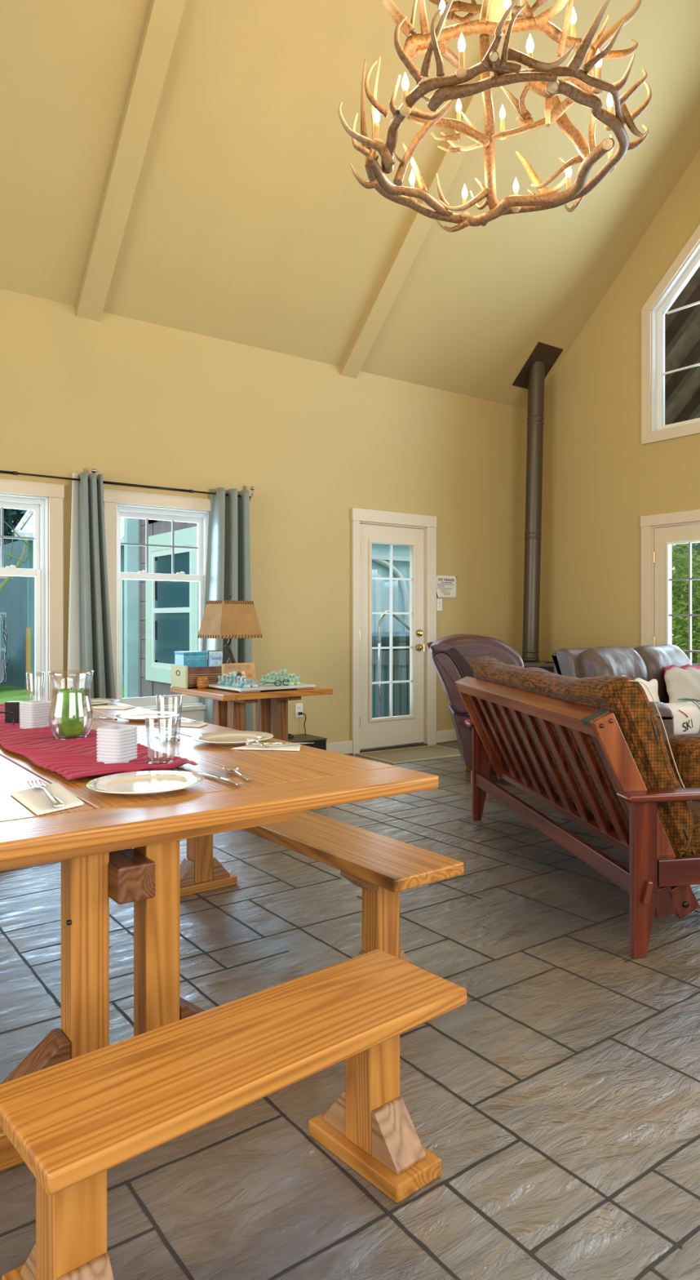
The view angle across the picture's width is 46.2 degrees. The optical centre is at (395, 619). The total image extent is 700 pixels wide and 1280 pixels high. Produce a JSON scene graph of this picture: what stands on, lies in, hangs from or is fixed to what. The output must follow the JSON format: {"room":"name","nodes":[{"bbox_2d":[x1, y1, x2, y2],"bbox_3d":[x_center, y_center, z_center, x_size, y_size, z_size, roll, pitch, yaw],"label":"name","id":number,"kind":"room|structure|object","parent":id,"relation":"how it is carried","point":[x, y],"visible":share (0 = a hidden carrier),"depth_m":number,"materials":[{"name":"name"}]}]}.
{"room":"dining room","nodes":[
{"label":"dining room","id":0,"kind":"room"},
{"bbox_2d":[138,518,197,697],"bbox_3d":[-1.927,-0.275,7.801,0.180,3.450,2.360,0,0,-38],"label":"wall","id":1,"kind":"structure","parent":0,"point":[146,687],"depth_m":8.56,"materials":[{"name":"grey"}]},
{"bbox_2d":[145,525,199,684],"bbox_3d":[-2.180,-0.120,7.984,0.035,1.480,1.280,0,0,-38],"label":"window","id":2,"kind":"structure","parent":1,"relation":"in","point":[175,611],"depth_m":8.03,"materials":[{"name":"white"}]},
{"bbox_2d":[0,288,528,755],"bbox_3d":[-2.294,-0.520,5.919,9.650,3.440,0.160,0,0,-38],"label":"wall","id":3,"kind":"structure","parent":0,"point":[128,400],"depth_m":6.92,"materials":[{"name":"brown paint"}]},
{"bbox_2d":[0,478,64,701],"bbox_3d":[-2.756,-0.050,5.527,0.969,1.809,0.190,0,0,-38],"label":"window","id":4,"kind":"structure","parent":3,"relation":"in","point":[38,504],"depth_m":5.72,"materials":[{"name":"beige paint"}]},
{"bbox_2d":[0,613,8,685],"bbox_3d":[-2.664,0.226,5.454,0.161,0.534,0.031,0,0,-38],"label":"garland","id":5,"kind":"object","parent":4,"relation":"hanging from","point":[2,615],"visible":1,"depth_m":5.48,"materials":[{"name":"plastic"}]},
{"bbox_2d":[0,467,97,481],"bbox_3d":[-2.655,-1.020,5.466,1.283,0.140,0.111,0,0,-38],"label":"curtain rod","id":6,"kind":"object","parent":3,"relation":"attached to","point":[93,470],"visible":0.69,"depth_m":5.61,"materials":[{"name":"grey metal"}]},
{"bbox_2d":[66,471,115,698],"bbox_3d":[-2.147,0.052,5.823,0.354,2.175,0.217,0,0,-38],"label":"curtain","id":7,"kind":"object","parent":6,"relation":"hanging from","point":[90,639],"visible":0.75,"depth_m":5.78,"materials":[{"name":"grey fabric"}]},
{"bbox_2d":[76,0,186,321],"bbox_3d":[-0.211,-3.672,3.320,0.168,3.014,6.500,0,0,-38],"label":"ceiling beam","id":8,"kind":"structure","parent":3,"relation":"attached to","point":[164,16],"depth_m":5.20,"materials":[{"name":"brown paint"}]},
{"bbox_2d":[103,488,210,722],"bbox_3d":[-1.785,-0.050,6.284,0.969,1.809,0.190,0,0,-38],"label":"window","id":9,"kind":"structure","parent":3,"relation":"in","point":[113,512],"depth_m":6.19,"materials":[{"name":"beige paint"}]},
{"bbox_2d":[96,469,254,500],"bbox_3d":[-1.663,-1.020,6.238,1.288,0.140,0.111,0,0,-38],"label":"curtain rod","id":10,"kind":"object","parent":3,"relation":"attached to","point":[104,482],"visible":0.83,"depth_m":6.13,"materials":[{"name":"grey metal"}]},
{"bbox_2d":[198,487,253,731],"bbox_3d":[-1.315,0.059,6.473,0.475,2.182,0.218,0,0,-38],"label":"curtain","id":11,"kind":"object","parent":10,"relation":"hanging from","point":[228,571],"visible":0.48,"depth_m":6.43,"materials":[{"name":"grey fabric"}]},
{"bbox_2d":[295,702,302,717],"bbox_3d":[-0.816,0.770,6.962,0.072,0.120,0.008,0,0,-38],"label":"wall outlet","id":12,"kind":"object","parent":3,"relation":"attached to","point":[299,707],"visible":1,"depth_m":6.96,"materials":[{"name":"white"}]},
{"bbox_2d":[326,728,457,754],"bbox_3d":[-2.298,1.131,5.803,9.500,0.113,0.018,0,0,-38],"label":"baseboard","id":13,"kind":"structure","parent":3,"relation":"attached to","point":[343,747],"depth_m":7.27,"materials":[{"name":"beige paint"}]},
{"bbox_2d":[351,507,436,754],"bbox_3d":[-0.030,0.101,7.636,0.988,2.199,0.211,0,0,-38],"label":"door","id":14,"kind":"structure","parent":3,"relation":"in","point":[418,531],"depth_m":7.61,"materials":[{"name":"beige paint"}]},
{"bbox_2d":[341,0,537,378],"bbox_3d":[1.581,-3.672,4.715,0.168,3.014,6.500,0,0,-38],"label":"beam","id":15,"kind":"structure","parent":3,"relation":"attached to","point":[448,164],"depth_m":6.57,"materials":[{"name":"brown paint"}]},
{"bbox_2d":[436,598,442,610],"bbox_3d":[0.434,-0.148,7.929,0.070,0.120,0.018,0,0,-38],"label":"light switch","id":16,"kind":"object","parent":3,"relation":"attached to","point":[439,601],"visible":1,"depth_m":7.92,"materials":[{"name":"white"}]},
{"bbox_2d":[436,575,457,598],"bbox_3d":[0.506,-0.326,7.975,0.281,0.218,0.029,0,0,-38],"label":"paper notice","id":17,"kind":"object","parent":3,"relation":"attached to","point":[446,585],"visible":1,"depth_m":7.99,"materials":[{"name":"beige"}]},
{"bbox_2d":[437,583,453,593],"bbox_3d":[0.494,-0.307,7.976,0.214,0.092,0.001,0,0,-38],"label":"print","id":18,"kind":"object","parent":17,"relation":"attached to","point":[442,588],"depth_m":7.98,"materials":[{"name":"grey"}]},
{"bbox_2d":[124,517,409,697],"bbox_3d":[-1.189,-0.200,10.923,4.860,3.200,0.100,0,0,-38],"label":"wall","id":19,"kind":"structure","parent":0,"point":[131,525],"depth_m":9.45,"materials":[{"name":"paint"}]},
{"bbox_2d":[372,555,409,631],"bbox_3d":[-1.104,-0.379,10.862,4.400,1.561,0.100,0,0,-38],"label":"trim","id":20,"kind":"structure","parent":19,"relation":"attached to","point":[382,559],"depth_m":11.76,"materials":[{"name":"white plastic"}]},
{"bbox_2d":[0,640,674,703],"bbox_3d":[-4.391,1.450,21.925,80.000,0.100,80.000,0,0,-38],"label":"ground","id":21,"kind":"structure","parent":0,"point":[7,692],"depth_m":15.41,"materials":[{"name":"green plant"}]},
{"bbox_2d":[0,575,13,681],"bbox_3d":[-12.002,-0.950,14.039,9.500,4.300,3.500,0,0,-38],"label":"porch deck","id":22,"kind":"object","parent":21,"relation":"on","point":[2,669],"visible":0.65,"depth_m":15.85,"materials":[{"name":"grey"}]},
{"bbox_2d":[0,508,23,535],"bbox_3d":[-14.055,-5.686,36.112,10.932,14.568,8.260,0,0,-10],"label":"conifer","id":23,"kind":"object","parent":21,"relation":"on","point":[15,523],"visible":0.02,"depth_m":33.85,"materials":[{"name":"green plant"}]},
{"bbox_2d":[0,508,24,533],"bbox_3d":[-18.964,-5.570,31.932,10.114,14.752,7.914,0,0,-22],"label":"conifer","id":24,"kind":"object","parent":21,"relation":"on","point":[13,509],"visible":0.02,"depth_m":33.50,"materials":[{"name":"green plant"}]},
{"bbox_2d":[0,507,26,546],"bbox_3d":[-11.078,-5.468,26.962,8.837,15.568,9.902,0,0,-38],"label":"conifer","id":25,"kind":"object","parent":21,"relation":"on","point":[9,513],"visible":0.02,"depth_m":25.63,"materials":[{"name":"green plant"}]},
{"bbox_2d":[0,511,33,591],"bbox_3d":[-5.314,-0.361,10.562,1.579,3.524,0.655,0,0,-38],"label":"bare tree","id":26,"kind":"object","parent":21,"relation":"on","point":[7,580],"visible":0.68,"depth_m":10.77,"materials":[{"name":"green plant"}]},
{"bbox_2d":[26,627,31,693],"bbox_3d":[-7.008,0.775,15.625,0.070,1.250,0.070,0,0,-38],"label":"wooden post","id":27,"kind":"object","parent":21,"relation":"on","point":[28,629],"visible":0.93,"depth_m":15.60,"materials":[{"name":"brown"}]},
{"bbox_2d":[0,510,124,689],"bbox_3d":[-6.175,-1.475,19.903,6.900,5.750,5.000,0,0,-38],"label":"outbuilding","id":28,"kind":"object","parent":21,"relation":"on","point":[17,597],"visible":0.02,"depth_m":16.96,"materials":[{"name":"blue"}]},
{"bbox_2d":[671,542,699,662],"bbox_3d":[3.661,0.166,10.429,1.998,2.479,1.927,0,0,29],"label":"rhododendron","id":29,"kind":"object","parent":21,"relation":"on","point":[684,571],"visible":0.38,"depth_m":10.28,"materials":[{"name":"green plant"}]},
{"bbox_2d":[671,542,699,662],"bbox_3d":[5.780,-4.494,16.975,7.313,11.797,5.869,0,0,2],"label":"conifer","id":30,"kind":"object","parent":21,"relation":"on","point":[697,548],"visible":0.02,"depth_m":16.52,"materials":[{"name":"green plant"}]},
{"bbox_2d":[0,741,699,1279],"bbox_3d":[-0.315,1.259,3.214,9.850,0.121,6.860,0,0,-38],"label":"floor","id":31,"kind":"structure","parent":0,"point":[558,1105],"depth_m":2.17,"materials":[{"name":"stone"}]},
{"bbox_2d":[0,697,439,1172],"bbox_3d":[-1.414,0.820,2.962,1.634,0.760,2.918,0,0,-38],"label":"dining table","id":32,"kind":"object","parent":31,"relation":"on","point":[94,841],"visible":0.58,"depth_m":2.00,"materials":[{"name":"brown wood"}]},
{"bbox_2d":[9,782,84,815],"bbox_3d":[-0.854,0.435,2.014,0.137,0.010,0.344,0,0,-38],"label":"napkin","id":33,"kind":"object","parent":32,"relation":"on","point":[35,799],"visible":0.86,"depth_m":1.98,"materials":[{"name":"white fabric"}]},
{"bbox_2d":[26,778,64,807],"bbox_3d":[-0.865,0.424,2.024,0.034,0.011,0.347,0,0,-33],"label":"fork","id":34,"kind":"object","parent":33,"relation":"on","point":[55,802],"visible":1,"depth_m":1.97,"materials":[{"name":"silver metal"}]},
{"bbox_2d":[0,702,198,780],"bbox_3d":[-1.406,0.428,3.176,0.387,0.019,2.201,0,0,-38],"label":"table runner","id":35,"kind":"object","parent":32,"relation":"on","point":[73,758],"visible":0.54,"depth_m":2.58,"materials":[{"name":"red fabric"}]},
{"bbox_2d":[4,701,22,723],"bbox_3d":[-1.573,0.386,3.376,0.055,0.098,0.053,0,0,-8],"label":"box","id":36,"kind":"object","parent":35,"relation":"on","point":[14,707],"visible":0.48,"depth_m":3.35,"materials":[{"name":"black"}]},
{"bbox_2d":[19,700,51,728],"bbox_3d":[-1.415,0.378,3.219,0.096,0.113,0.096,0,0,34],"label":"candle cup","id":37,"kind":"object","parent":35,"relation":"on","point":[33,713],"visible":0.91,"depth_m":3.18,"materials":[{"name":"white ceramic"}]},
{"bbox_2d":[48,670,93,739],"bbox_3d":[-1.165,0.309,2.941,0.153,0.250,0.153,0,0,-38],"label":"hurricane vase","id":38,"kind":"object","parent":35,"relation":"on","point":[91,672],"visible":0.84,"depth_m":2.92,"materials":[{"name":"clear glass"}]},
{"bbox_2d":[58,686,84,736],"bbox_3d":[-1.165,0.326,2.941,0.084,0.174,0.084,0,0,-38],"label":"pillar candle","id":39,"kind":"object","parent":38,"relation":"in","point":[71,701],"visible":1,"depth_m":2.91,"materials":[{"name":"green wax"}]},
{"bbox_2d":[96,724,137,764],"bbox_3d":[-0.835,0.378,2.457,0.096,0.113,0.096,0,0,22],"label":"candle cup","id":40,"kind":"object","parent":35,"relation":"on","point":[116,744],"visible":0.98,"depth_m":2.42,"materials":[{"name":"white ceramic"}]},
{"bbox_2d":[145,715,177,764],"bbox_3d":[-0.694,0.363,2.431,0.095,0.152,0.095,0,0,-38],"label":"drinking glass","id":41,"kind":"object","parent":35,"relation":"on","point":[176,717],"visible":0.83,"depth_m":2.43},
{"bbox_2d":[84,697,119,706],"bbox_3d":[-1.578,0.430,4.246,0.280,0.020,0.280,0,0,-38],"label":"dinner plate","id":42,"kind":"object","parent":32,"relation":"on","point":[100,701],"visible":0.64,"depth_m":4.30,"materials":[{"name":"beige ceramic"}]},
{"bbox_2d":[84,705,137,709],"bbox_3d":[-1.423,0.435,4.087,0.236,0.010,0.117,0,0,16],"label":"napkin","id":43,"kind":"object","parent":32,"relation":"on","point":[101,707],"visible":0.98,"depth_m":4.07,"materials":[{"name":"white fabric"}]},
{"bbox_2d":[86,770,204,795],"bbox_3d":[-0.649,0.430,2.137,0.296,0.020,0.296,0,0,-38],"label":"dinner plate","id":44,"kind":"object","parent":32,"relation":"on","point":[146,782],"visible":1,"depth_m":2.16,"materials":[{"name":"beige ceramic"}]},
{"bbox_2d":[115,711,181,721],"bbox_3d":[-1.093,0.430,3.622,0.280,0.020,0.280,0,0,-38],"label":"dinner plate","id":45,"kind":"object","parent":32,"relation":"on","point":[136,716],"visible":0.93,"depth_m":3.66,"materials":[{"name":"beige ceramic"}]},
{"bbox_2d":[155,693,182,742],"bbox_3d":[-0.823,0.357,2.984,0.095,0.165,0.095,0,0,-38],"label":"drinking glass","id":46,"kind":"object","parent":32,"relation":"on","point":[165,735],"visible":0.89,"depth_m":2.98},
{"bbox_2d":[148,721,208,727],"bbox_3d":[-0.900,0.435,3.432,0.247,0.010,0.100,0,0,20],"label":"napkin","id":47,"kind":"object","parent":32,"relation":"on","point":[162,723],"visible":0.93,"depth_m":3.41,"materials":[{"name":"white fabric"}]},
{"bbox_2d":[202,772,242,786],"bbox_3d":[-0.477,0.433,2.241,0.021,0.010,0.233,0,0,-37],"label":"table knife","id":48,"kind":"object","parent":32,"relation":"on","point":[228,780],"visible":1,"depth_m":2.20,"materials":[{"name":"silver metal"}]},
{"bbox_2d":[191,730,273,745],"bbox_3d":[-0.585,0.430,2.953,0.290,0.020,0.290,0,0,-38],"label":"dinner plate","id":49,"kind":"object","parent":32,"relation":"on","point":[236,737],"visible":0.91,"depth_m":2.98,"materials":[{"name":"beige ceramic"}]},
{"bbox_2d":[222,766,252,780],"bbox_3d":[-0.443,0.433,2.311,0.043,0.010,0.191,0,0,-30],"label":"spoon","id":50,"kind":"object","parent":32,"relation":"on","point":[235,769],"visible":1,"depth_m":2.34,"materials":[{"name":"silver metal"}]},
{"bbox_2d":[222,766,239,771],"bbox_3d":[-0.474,0.433,2.365,0.043,0.010,0.066,0,0,-30],"label":"bowl","id":51,"kind":"object","parent":50,"relation":"on","point":[228,768],"depth_m":2.38,"materials":[{"name":"silver metal"}]},
{"bbox_2d":[231,744,300,751],"bbox_3d":[-0.432,0.435,2.807,0.239,0.010,0.101,0,0,8],"label":"napkin","id":52,"kind":"object","parent":32,"relation":"on","point":[272,747],"visible":0.96,"depth_m":2.78,"materials":[{"name":"white fabric"}]},
{"bbox_2d":[245,742,313,745],"bbox_3d":[-0.394,0.422,2.804,0.233,0.010,0.021,0,0,-10],"label":"table knife","id":53,"kind":"object","parent":52,"relation":"on","point":[250,743],"visible":0.98,"depth_m":2.79,"materials":[{"name":"silver metal"}]},
{"bbox_2d":[0,949,466,1279],"bbox_3d":[-0.286,0.998,1.595,0.885,0.405,0.347,0,0,-42],"label":"bench","id":54,"kind":"object","parent":31,"relation":"on","point":[72,1122],"visible":1,"depth_m":1.49,"materials":[{"name":"brown wood"}]},
{"bbox_2d":[170,686,333,741],"bbox_3d":[-0.944,0.820,5.341,0.770,0.760,0.790,0,0,-38],"label":"side table","id":55,"kind":"object","parent":31,"relation":"on","point":[228,705],"visible":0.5,"depth_m":5.24,"materials":[{"name":"brown wood"}]},
{"bbox_2d":[171,664,223,688],"bbox_3d":[-1.304,0.366,5.397,0.273,0.147,0.238,0,0,-38],"label":"wooden crate","id":56,"kind":"object","parent":55,"relation":"on","point":[182,676],"visible":0.8,"depth_m":5.30,"materials":[{"name":"beige"}]},
{"bbox_2d":[173,650,208,667],"bbox_3d":[-1.337,0.260,5.371,0.174,0.106,0.158,0,0,-38],"label":"box","id":57,"kind":"object","parent":56,"relation":"on","point":[191,658],"visible":0.98,"depth_m":5.31,"materials":[{"name":"cardboard"}]},
{"bbox_2d":[208,652,222,666],"bbox_3d":[-1.181,0.284,5.385,0.089,0.142,0.031,0,0,-38],"label":"booklet","id":58,"kind":"object","parent":56,"relation":"in","point":[215,659],"visible":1,"depth_m":5.37,"materials":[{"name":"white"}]},
{"bbox_2d":[196,676,208,688],"bbox_3d":[-1.235,0.403,5.248,0.077,0.074,0.077,0,0,-38],"label":"barrel","id":59,"kind":"object","parent":55,"relation":"on","point":[202,682],"visible":1,"depth_m":5.22,"materials":[{"name":"brown wood"}]},
{"bbox_2d":[197,593,262,663],"bbox_3d":[-1.122,0.130,5.570,0.263,0.618,0.369,0,0,41],"label":"table lamp","id":60,"kind":"object","parent":55,"relation":"on","point":[221,619],"visible":0.84,"depth_m":5.48,"materials":[{"name":"fabric"}]},
{"bbox_2d":[222,662,256,681],"bbox_3d":[-1.062,0.367,5.558,0.250,0.148,0.047,0,0,-38],"label":"plaque","id":61,"kind":"object","parent":55,"relation":"on","point":[247,669],"visible":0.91,"depth_m":5.57,"materials":[{"name":"brown"}]},
{"bbox_2d":[207,680,315,693],"bbox_3d":[-0.876,0.426,5.261,0.530,0.026,0.530,0,0,-38],"label":"board","id":62,"kind":"object","parent":55,"relation":"on","point":[265,686],"visible":0.59,"depth_m":5.11,"materials":[{"name":"white stone"}]},
{"bbox_2d":[288,733,327,750],"bbox_3d":[-0.800,1.081,6.686,0.360,0.237,0.345,0,0,-38],"label":"speaker","id":63,"kind":"object","parent":31,"relation":"on","point":[318,742],"visible":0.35,"depth_m":6.62,"materials":[{"name":"black plastic"}]},
{"bbox_2d":[179,810,464,965],"bbox_3d":[-0.461,0.975,3.151,0.308,0.450,1.810,0,0,-39],"label":"bench","id":64,"kind":"object","parent":31,"relation":"on","point":[384,867],"visible":0.48,"depth_m":2.64,"materials":[{"name":"brown wood"}]},
{"bbox_2d":[355,744,461,764],"bbox_3d":[0.179,1.194,7.292,0.880,0.011,0.590,0,0,-35],"label":"doormat","id":65,"kind":"object","parent":31,"relation":"on","point":[397,756],"visible":0.83,"depth_m":7.23,"materials":[{"name":"brown"}]},
{"bbox_2d":[426,634,524,784],"bbox_3d":[0.783,0.655,6.243,1.055,1.089,0.803,0,0,0],"label":"recliner","id":66,"kind":"object","parent":31,"relation":"on","point":[451,656],"visible":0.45,"depth_m":5.92,"materials":[{"name":"brown leather"}]},
{"bbox_2d":[426,634,524,678],"bbox_3d":[0.603,0.415,6.264,0.692,0.608,0.676,0,0,0],"label":"cushion","id":67,"kind":"object","parent":66,"relation":"on","point":[451,656],"depth_m":5.93,"materials":[{"name":"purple leather"}]},
{"bbox_2d":[523,660,554,672],"bbox_3d":[1.360,0.805,8.162,0.760,0.790,0.560,0,0,7],"label":"wood stove","id":68,"kind":"object","parent":31,"relation":"on","point":[548,665],"visible":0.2,"depth_m":7.89,"materials":[{"name":"grey metal"}]},
{"bbox_2d":[512,342,563,661],"bbox_3d":[1.445,-1.159,8.287,0.360,3.152,0.355,0,0,-38],"label":"flue","id":69,"kind":"object","parent":68,"relation":"on","point":[532,375],"visible":1,"depth_m":8.22,"materials":[{"name":"brown metal"}]},
{"bbox_2d":[454,676,699,958],"bbox_3d":[1.056,0.765,3.989,1.084,0.871,2.135,0,0,-11],"label":"frame","id":70,"kind":"object","parent":31,"relation":"on","point":[657,882],"visible":0.94,"depth_m":3.29,"materials":[{"name":"brown wood"}]},
{"bbox_2d":[470,655,699,857],"bbox_3d":[1.090,0.563,3.975,1.023,0.709,1.874,0,0,-11],"label":"mattress","id":71,"kind":"object","parent":70,"relation":"on","point":[624,696],"visible":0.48,"depth_m":3.04,"materials":[{"name":"brown"}]},
{"bbox_2d":[664,733,699,800],"bbox_3d":[1.342,0.620,3.465,0.420,0.270,0.220,0,0,-11],"label":"bolster pillow","id":72,"kind":"object","parent":71,"relation":"on","point":[686,748],"visible":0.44,"depth_m":3.35,"materials":[{"name":"fabric"}]},
{"bbox_2d":[681,800,699,857],"bbox_3d":[1.240,0.829,4.005,0.718,0.179,1.860,0,0,-11],"label":"seat cushion","id":73,"kind":"object","parent":71,"relation":"on","point":[691,824],"depth_m":3.04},
{"bbox_2d":[551,644,691,741],"bbox_3d":[1.945,0.701,5.816,1.746,1.034,1.062,0,0,-38],"label":"leather loveseat","id":74,"kind":"object","parent":31,"relation":"on","point":[647,663],"visible":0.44,"depth_m":5.70,"materials":[{"name":"brown"}]},
{"bbox_2d":[578,645,648,681],"bbox_3d":[1.528,0.465,5.779,0.550,0.559,0.334,0,0,-38],"label":"cushion","id":75,"kind":"object","parent":74,"relation":"on","point":[609,660],"depth_m":5.65,"materials":[{"name":"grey leather"}]},
{"bbox_2d":[622,675,660,702],"bbox_3d":[1.646,0.585,5.538,0.464,0.427,0.179,0,0,-27],"label":"throw pillow","id":76,"kind":"object","parent":74,"relation":"on","point":[652,685],"visible":0.1,"depth_m":5.57,"materials":[{"name":"white fabric"}]},
{"bbox_2d":[632,644,691,703],"bbox_3d":[1.970,0.462,6.123,0.570,0.555,0.338,0,0,-38],"label":"cushion","id":77,"kind":"object","parent":74,"relation":"on","point":[656,658],"depth_m":5.94,"materials":[{"name":"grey leather"}]},
{"bbox_2d":[663,663,699,697],"bbox_3d":[2.177,0.525,6.028,0.640,0.406,0.158,0,0,-44],"label":"throw pillow","id":78,"kind":"object","parent":74,"relation":"on","point":[698,667],"visible":0.09,"depth_m":6.00,"materials":[{"name":"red fabric"}]},
{"bbox_2d":[664,666,699,702],"bbox_3d":[2.072,0.465,5.756,0.591,0.283,0.160,0,0,-45],"label":"throw pillow","id":79,"kind":"object","parent":74,"relation":"on","point":[681,683],"visible":0.89,"depth_m":5.61,"materials":[{"name":"beige fabric"}]},
{"bbox_2d":[666,698,699,735],"bbox_3d":[1.958,0.665,5.511,0.620,0.270,0.307,0,0,-35],"label":"pillow","id":80,"kind":"object","parent":74,"relation":"on","point":[686,715],"visible":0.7,"depth_m":5.32,"materials":[{"name":"white fabric"}]},
{"bbox_2d":[0,0,699,408],"bbox_3d":[-0.311,-3.699,3.249,9.800,3.221,6.810,0,0,-38],"label":"ceiling","id":81,"kind":"structure","parent":0,"point":[251,222],"depth_m":5.94,"materials":[{"name":"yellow paint"}]},
{"bbox_2d":[337,0,652,231],"bbox_3d":[0.536,-3.659,4.018,1.444,3.002,1.389,0,0,40],"label":"antler chandelier","id":82,"kind":"object","parent":81,"relation":"hanging from","point":[504,17],"visible":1,"depth_m":3.93,"materials":[{"name":"brown"}]},
{"bbox_2d":[372,108,382,142],"bbox_3d":[-0.089,-2.381,3.934,0.056,0.191,0.056,0,0,-38],"label":"candle","id":83,"kind":"object","parent":82,"relation":"on","point":[376,116],"depth_m":3.92,"materials":[{"name":"beige glass"}]},
{"bbox_2d":[399,71,411,115],"bbox_3d":[0.047,-2.381,3.693,0.056,0.191,0.056,0,0,-38],"label":"candle","id":84,"kind":"object","parent":82,"relation":"on","point":[405,109],"depth_m":3.68,"materials":[{"name":"beige glass"}]},
{"bbox_2d":[409,169,417,202],"bbox_3d":[0.094,-2.381,4.492,0.056,0.191,0.056,0,0,-38],"label":"candle","id":85,"kind":"object","parent":82,"relation":"on","point":[412,179],"depth_m":4.48,"materials":[{"name":"beige glass"}]},
{"bbox_2d":[439,0,445,27],"bbox_3d":[0.221,-2.811,3.812,0.056,0.191,0.056,0,0,-38],"label":"candle","id":86,"kind":"object","parent":82,"relation":"on","point":[442,5],"depth_m":3.80,"materials":[{"name":"beige glass"}]},
{"bbox_2d":[454,98,462,133],"bbox_3d":[0.352,-2.791,4.512,0.056,0.191,0.056,0,0,-38],"label":"candle","id":87,"kind":"object","parent":82,"relation":"on","point":[459,106],"depth_m":4.50,"materials":[{"name":"beige glass"}]},
{"bbox_2d":[455,32,467,78],"bbox_3d":[0.285,-2.421,3.500,0.056,0.191,0.056,0,0,-38],"label":"candle","id":88,"kind":"object","parent":82,"relation":"on","point":[462,73],"depth_m":3.49,"materials":[{"name":"beige glass"}]},
{"bbox_2d":[460,183,470,217],"bbox_3d":[0.396,-2.381,4.640,0.056,0.191,0.056,0,0,-38],"label":"candle","id":89,"kind":"object","parent":82,"relation":"on","point":[465,205],"depth_m":4.63,"materials":[{"name":"beige glass"}]},
{"bbox_2d":[499,104,506,139],"bbox_3d":[0.601,-2.791,4.573,0.056,0.191,0.056,0,0,-38],"label":"candle","id":90,"kind":"object","parent":82,"relation":"on","point":[502,113],"depth_m":4.56,"materials":[{"name":"beige glass"}]},
{"bbox_2d":[503,0,511,35],"bbox_3d":[0.519,-2.811,3.783,0.056,0.191,0.056,0,0,-38],"label":"candle","id":91,"kind":"object","parent":82,"relation":"on","point":[507,3],"depth_m":3.77,"materials":[{"name":"beige glass"}]},
{"bbox_2d":[511,177,521,212],"bbox_3d":[0.676,-2.381,4.571,0.056,0.191,0.056,0,0,-38],"label":"candle","id":92,"kind":"object","parent":82,"relation":"on","point":[516,185],"depth_m":4.56,"materials":[{"name":"beige glass"}]},
{"bbox_2d":[526,33,533,71],"bbox_3d":[0.579,-2.421,3.507,0.056,0.191,0.056,0,0,-38],"label":"candle","id":93,"kind":"object","parent":82,"relation":"on","point":[530,45],"depth_m":3.50,"materials":[{"name":"beige glass"}]},
{"bbox_2d":[565,166,572,189],"bbox_3d":[0.938,-2.381,4.415,0.056,0.191,0.056,0,0,-38],"label":"candle","id":94,"kind":"object","parent":82,"relation":"on","point":[568,169],"depth_m":4.40,"materials":[{"name":"beige wax"}]},
{"bbox_2d":[570,6,577,36],"bbox_3d":[0.844,-2.811,3.872,0.056,0.191,0.056,0,0,-38],"label":"candle","id":95,"kind":"object","parent":82,"relation":"on","point":[574,16],"depth_m":3.86,"materials":[{"name":"beige wax"}]},
{"bbox_2d":[591,48,603,93],"bbox_3d":[0.895,-2.421,3.599,0.056,0.191,0.056,0,0,-38],"label":"candle","id":96,"kind":"object","parent":82,"relation":"on","point":[598,88],"depth_m":3.59,"materials":[{"name":"beige wax"}]},
{"bbox_2d":[604,92,613,130],"bbox_3d":[1.036,-2.461,3.939,0.056,0.191,0.056,0,0,-38],"label":"candle","id":97,"kind":"object","parent":82,"relation":"on","point":[610,100],"depth_m":3.93,"materials":[{"name":"beige wax"}]},
{"bbox_2d":[608,134,616,172],"bbox_3d":[1.135,-2.461,4.306,0.056,0.191,0.056,0,0,-38],"label":"candle","id":98,"kind":"object","parent":82,"relation":"on","point":[611,153],"depth_m":4.30,"materials":[{"name":"beige wax"}]},
{"bbox_2d":[538,149,699,661],"bbox_3d":[3.500,-1.985,6.208,0.150,6.370,6.500,0,0,-38],"label":"wall","id":99,"kind":"structure","parent":0,"point":[599,477],"depth_m":7.90,"materials":[{"name":"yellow paint"}]},
{"bbox_2d":[640,509,699,665],"bbox_3d":[2.982,0.117,6.843,0.168,2.166,2.067,0,0,-38],"label":"door","id":100,"kind":"structure","parent":99,"relation":"in","point":[657,540],"depth_m":7.47,"materials":[{"name":"beige paint"}]},
{"bbox_2d":[641,223,699,444],"bbox_3d":[3.394,-3.059,6.316,0.164,2.852,3.388,0,0,-38],"label":"window","id":101,"kind":"structure","parent":99,"relation":"in","point":[654,428],"depth_m":7.53,"materials":[{"name":"beige paint"}]},
{"bbox_2d":[665,265,699,425],"bbox_3d":[4.960,-3.744,7.345,3.550,3.452,7.500,0,0,-38],"label":"ceiling","id":102,"kind":"structure","parent":0,"point":[691,335],"depth_m":9.38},
{"bbox_2d":[665,283,699,358],"bbox_3d":[4.561,-3.619,7.034,0.100,3.602,7.500,0,0,-38],"label":"trim","id":103,"kind":"structure","parent":102,"relation":"attached to","point":[685,317],"depth_m":8.85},
{"bbox_2d":[665,338,699,409],"bbox_3d":[5.051,-3.619,7.415,0.100,3.602,7.500,0,0,-38],"label":"trim","id":104,"kind":"structure","parent":102,"relation":"attached to","point":[680,378],"depth_m":9.55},
{"bbox_2d":[672,387,699,423],"bbox_3d":[5.540,-3.619,7.796,0.100,3.602,7.500,0,0,-38],"label":"trim","id":105,"kind":"structure","parent":102,"relation":"attached to","point":[691,411],"depth_m":10.14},
{"bbox_3d":[-0.194,1.375,9.644,4.860,0.250,3.140,0,0,-38],"label":"floor","id":106,"kind":"structure","parent":0,"visible":0},
{"bbox_2d":[372,610,409,718],"bbox_3d":[0.036,0.574,10.122,2.130,1.352,2.067,0,0,-38],"label":"hot tub","id":107,"kind":"object","parent":106,"relation":"on","point":[401,656],"visible":0.14,"depth_m":8.93,"materials":[{"name":"teal"}]},
{"bbox_2d":[372,569,399,632],"bbox_3d":[-0.586,0.092,11.011,1.503,1.616,0.164,0,0,-38],"label":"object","id":108,"kind":"object","parent":107,"relation":"attached to","point":[380,588],"visible":0.13,"depth_m":11.37,"materials":[{"name":"white"}]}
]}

